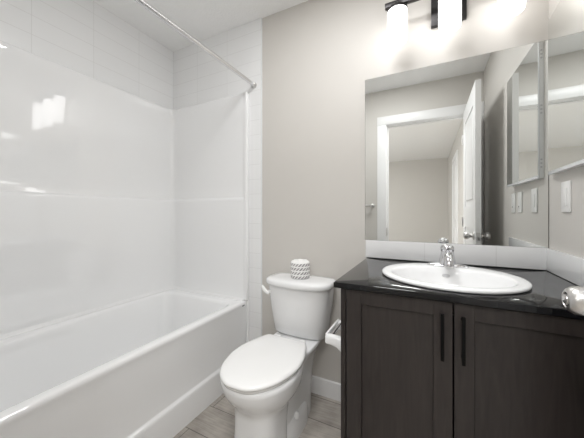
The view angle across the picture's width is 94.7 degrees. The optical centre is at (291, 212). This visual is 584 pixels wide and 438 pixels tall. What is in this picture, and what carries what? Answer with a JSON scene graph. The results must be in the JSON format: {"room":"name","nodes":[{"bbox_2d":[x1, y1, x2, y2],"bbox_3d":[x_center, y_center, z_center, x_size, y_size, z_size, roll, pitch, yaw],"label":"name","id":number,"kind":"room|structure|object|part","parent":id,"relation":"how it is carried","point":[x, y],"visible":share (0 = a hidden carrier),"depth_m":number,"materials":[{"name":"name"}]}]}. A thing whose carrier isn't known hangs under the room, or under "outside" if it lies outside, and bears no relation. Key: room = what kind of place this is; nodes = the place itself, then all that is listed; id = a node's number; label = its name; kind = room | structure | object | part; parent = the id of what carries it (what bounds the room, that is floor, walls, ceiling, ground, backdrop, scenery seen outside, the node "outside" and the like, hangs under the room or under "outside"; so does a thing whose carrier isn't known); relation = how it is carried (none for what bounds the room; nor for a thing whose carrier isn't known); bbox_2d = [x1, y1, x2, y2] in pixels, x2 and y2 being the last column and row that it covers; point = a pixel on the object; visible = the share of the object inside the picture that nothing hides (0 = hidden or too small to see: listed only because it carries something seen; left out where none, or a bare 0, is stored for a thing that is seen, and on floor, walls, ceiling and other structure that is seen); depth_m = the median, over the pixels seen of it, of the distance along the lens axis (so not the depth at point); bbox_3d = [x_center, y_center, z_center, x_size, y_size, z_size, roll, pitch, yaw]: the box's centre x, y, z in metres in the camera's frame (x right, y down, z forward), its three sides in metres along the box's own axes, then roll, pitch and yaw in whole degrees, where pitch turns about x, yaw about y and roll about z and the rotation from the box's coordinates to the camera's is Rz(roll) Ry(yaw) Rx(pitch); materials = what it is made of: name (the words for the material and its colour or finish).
{"room":"bathroom","nodes":[
{"label":"bathroom","id":0,"kind":"room"},
{"bbox_2d":[0,0,173,108],"bbox_3d":[-1.361,-0.111,1.556,0.100,2.430,1.735,0,0,27],"label":"wall","id":1,"kind":"structure","parent":0,"point":[82,36],"depth_m":1.68,"materials":[{"name":"white tile"}]},
{"bbox_2d":[93,0,307,51],"bbox_3d":[-0.273,-1.366,1.008,2.535,0.080,1.735,0,0,27],"label":"ceiling","id":2,"kind":"structure","parent":0,"point":[202,19],"depth_m":1.80,"materials":[{"name":"white paint"}]},
{"bbox_2d":[173,392,340,437],"bbox_3d":[-0.273,1.129,1.008,2.535,0.050,1.735,0,0,27],"label":"floor","id":3,"kind":"structure","parent":0,"point":[217,420],"depth_m":1.42,"materials":[{"name":"grey wood"}]},
{"bbox_2d":[0,40,248,437],"bbox_3d":[-0.973,0.136,1.368,0.759,1.937,1.506,0,0,27],"label":"bathtub","id":4,"kind":"object","parent":3,"relation":"on","point":[124,215],"visible":0.88,"depth_m":1.58,"materials":[{"name":"white plastic"}]},
{"bbox_2d":[0,289,246,437],"bbox_3d":[-0.977,0.854,1.370,0.751,0.500,1.504,0,0,27],"label":"tub","id":5,"kind":"object","parent":4,"relation":"in","point":[146,365],"depth_m":1.36,"materials":[{"name":"white plastic"}]},
{"bbox_2d":[220,272,335,437],"bbox_3d":[-0.070,0.742,1.360,0.417,0.724,0.710,0,0,27],"label":"toilet","id":6,"kind":"object","parent":3,"relation":"on","point":[267,379],"visible":0.98,"depth_m":1.29,"materials":[{"name":"white ceramic"}]},
{"bbox_3d":[-0.128,0.695,1.246,0.326,0.013,0.434,0,0,27],"label":"seat","id":7,"kind":"part","parent":6,"relation":"part of","materials":[{"name":"white plastic"}]},
{"bbox_3d":[-0.128,0.676,1.246,0.346,0.022,0.454,0,0,27],"label":"lid","id":8,"kind":"part","parent":6,"relation":"part of","materials":[{"name":"white plastic"}]},
{"bbox_3d":[-0.152,0.452,1.595,0.058,0.052,0.049,0,0,27],"label":"flush lever","id":9,"kind":"part","parent":6,"relation":"part of","materials":[{"name":"white plastic"}]},
{"bbox_2d":[291,259,309,279],"bbox_3d":[0.049,0.328,1.582,0.112,0.105,0.112,0,0,27],"label":"toilet paper roll","id":10,"kind":"object","parent":6,"relation":"on","point":[300,268],"visible":1,"depth_m":1.54,"materials":[{"name":"white paper"}]},
{"bbox_3d":[0.043,0.400,1.571,0.405,0.039,0.231,0,0,27],"label":"tank lid","id":11,"kind":"part","parent":6,"relation":"part of","materials":[{"name":"white ceramic"}]},
{"bbox_3d":[0.045,0.564,1.575,0.383,0.287,0.207,0,0,27],"label":"tank","id":12,"kind":"part","parent":6,"relation":"part of","materials":[{"name":"white ceramic"}]},
{"bbox_2d":[341,288,583,437],"bbox_3d":[0.632,0.687,1.052,0.756,0.834,0.612,0,0,27],"label":"vanity cabinet","id":13,"kind":"object","parent":3,"relation":"on","point":[411,367],"visible":0.9,"depth_m":0.81,"materials":[{"name":"brown wood"}]},
{"bbox_2d":[325,319,340,351],"bbox_3d":[0.209,0.523,1.143,0.081,0.074,0.202,0,0,27],"label":"toilet paper holder","id":14,"kind":"object","parent":13,"relation":"attached to","point":[331,338],"visible":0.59,"depth_m":1.08,"materials":[{"name":"white plastic"}]},
{"bbox_3d":[0.175,0.524,1.076,0.080,0.072,0.052,0,0,27],"label":"post","id":15,"kind":"part","parent":14,"relation":"part of","materials":[{"name":"white"}]},
{"bbox_3d":[0.347,0.636,0.901,0.328,0.726,0.020,0,0,27],"label":"door","id":16,"kind":"part","parent":13,"relation":"part of","materials":[{"name":"brown wood"}]},
{"bbox_3d":[0.456,0.373,0.817,0.009,0.139,0.034,0,0,27],"label":"door pull","id":17,"kind":"part","parent":13,"relation":"part of","materials":[{"name":"black metal"}]},
{"bbox_2d":[334,257,583,319],"bbox_3d":[0.632,0.259,1.070,0.772,0.021,0.609,0,0,27],"label":"countertop","id":18,"kind":"structure","parent":13,"relation":"on","point":[545,295],"depth_m":0.88,"materials":[{"name":"black stone"}]},
{"bbox_2d":[427,244,468,268],"bbox_3d":[0.663,0.185,1.175,0.161,0.098,0.146,0,0,-32],"label":"faucet","id":19,"kind":"object","parent":18,"relation":"on","point":[447,257],"visible":1,"depth_m":1.16,"materials":[{"name":"silver metal"}]},
{"bbox_3d":[0.687,0.153,1.190,0.055,0.034,0.055,0,0,27],"label":"handle","id":20,"kind":"part","parent":19,"relation":"part of","materials":[{"name":"silver metal"}]},
{"bbox_3d":[0.660,0.192,1.136,0.042,0.054,0.127,0,0,27],"label":"spout","id":21,"kind":"part","parent":19,"relation":"part of","materials":[{"name":"silver metal"}]},
{"bbox_3d":[0.687,0.227,1.190,0.162,0.013,0.060,0,0,27],"label":"plate","id":22,"kind":"part","parent":19,"relation":"part of","materials":[{"name":"silver metal"}]},
{"bbox_2d":[382,263,531,315],"bbox_3d":[0.604,0.302,1.039,0.486,0.138,0.446,0,0,27],"label":"sink","id":23,"kind":"object","parent":18,"relation":"in","point":[472,280],"visible":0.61,"depth_m":1.07,"materials":[{"name":"white ceramic"}]},
{"bbox_2d":[547,248,583,286],"bbox_3d":[0.970,0.200,0.894,0.010,0.096,0.596,0,0,27],"label":"side splash","id":24,"kind":"object","parent":18,"relation":"on","point":[569,267],"visible":0.96,"depth_m":0.99,"materials":[{"name":"white tile"}]},
{"bbox_3d":[0.504,0.373,0.792,0.009,0.139,0.034,0,0,27],"label":"door pull","id":25,"kind":"part","parent":13,"relation":"part of","materials":[{"name":"black metal"}]},
{"bbox_3d":[0.654,0.636,0.746,0.352,0.726,0.020,0,0,27],"label":"door","id":26,"kind":"part","parent":13,"relation":"part of","materials":[{"name":"brown wood"}]},
{"bbox_2d":[174,0,548,382],"bbox_3d":[0.138,-0.111,1.712,2.435,2.430,0.108,0,0,27],"label":"wall","id":27,"kind":"structure","parent":0,"point":[318,56],"depth_m":1.65,"materials":[{"name":"beige paint"}]},
{"bbox_2d":[261,18,261,335],"bbox_3d":[-0.206,-0.111,1.829,0.002,2.430,0.008,0,0,27],"label":"trim","id":28,"kind":"structure","parent":27,"relation":"attached to","point":[261,18],"depth_m":1.82,"materials":[{"name":"white"}]},
{"bbox_2d":[311,375,340,401],"bbox_3d":[0.121,1.054,1.662,0.729,0.100,0.013,0,0,27],"label":"baseboard","id":29,"kind":"structure","parent":27,"relation":"attached to","point":[327,388],"depth_m":1.61,"materials":[{"name":"white paint"}]},
{"bbox_2d":[385,0,525,46],"bbox_3d":[0.743,-0.965,1.270,0.570,0.223,0.152,0,0,27],"label":"vanity light","id":30,"kind":"object","parent":27,"relation":"attached to","point":[446,15],"visible":1,"depth_m":1.29,"materials":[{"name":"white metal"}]},
{"bbox_3d":[0.527,-0.934,1.347,0.093,0.163,0.093,0,0,27],"label":"lamp shade","id":31,"kind":"part","parent":30,"relation":"part of","materials":[{"name":"white glass"}]},
{"bbox_3d":[0.730,-0.934,1.245,0.093,0.163,0.093,0,0,27],"label":"lamp shade","id":32,"kind":"part","parent":30,"relation":"part of","materials":[{"name":"white glass"}]},
{"bbox_3d":[0.933,-0.934,1.143,0.093,0.163,0.093,0,0,27],"label":"lamp shade","id":33,"kind":"part","parent":30,"relation":"part of","materials":[{"name":"white glass"}]},
{"bbox_2d":[366,240,546,269],"bbox_3d":[0.763,0.200,1.339,0.780,0.096,0.010,0,0,27],"label":"backsplash","id":34,"kind":"structure","parent":27,"relation":"attached to","point":[484,255],"depth_m":1.29,"materials":[{"name":"white tile"}]},
{"bbox_2d":[365,40,547,247],"bbox_3d":[0.762,-0.299,1.342,0.782,0.901,0.006,0,0,27],"label":"wall mirror","id":35,"kind":"object","parent":27,"relation":"attached to","point":[456,151],"visible":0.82,"depth_m":1.31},
{"bbox_2d":[549,0,583,257],"bbox_3d":[0.792,-0.111,0.416,0.100,2.430,1.635,0,0,27],"label":"wall","id":36,"kind":"structure","parent":0,"point":[566,229],"depth_m":1.01,"materials":[{"name":"beige paint"}]},
{"bbox_2d":[548,0,583,174],"bbox_3d":[0.965,-0.478,0.910,0.034,0.641,0.473,0,0,27],"label":"medicine cabinet","id":37,"kind":"object","parent":36,"relation":"attached to","point":[566,23],"visible":1,"depth_m":0.96,"materials":[{"name":"silver mirror"}]},
{"bbox_2d":[561,180,570,211],"bbox_3d":[1.033,-0.061,1.015,0.008,0.116,0.072,0,0,27],"label":"light switch","id":38,"kind":"object","parent":36,"relation":"attached to","point":[565,186],"visible":1,"depth_m":1.00,"materials":[{"name":"white plastic"}]},
{"bbox_2d":[562,286,583,315],"bbox_3d":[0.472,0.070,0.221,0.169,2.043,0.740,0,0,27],"label":"door handle","id":39,"kind":"object","parent":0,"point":[572,296],"depth_m":0.51,"materials":[{"name":"silver metal"}]},
{"bbox_3d":[-0.636,-0.111,0.287,2.335,2.430,0.120,0,0,27],"label":"wall","id":40,"kind":"structure","parent":0,"visible":0},
{"bbox_2d":[134,0,256,87],"bbox_3d":[-0.596,-0.878,1.177,0.038,0.038,1.507,0,0,27],"label":"shower rod","id":41,"kind":"object","parent":40,"relation":"attached to","point":[146,5],"visible":1,"depth_m":1.34,"materials":[{"name":"white metal"}]}
]}

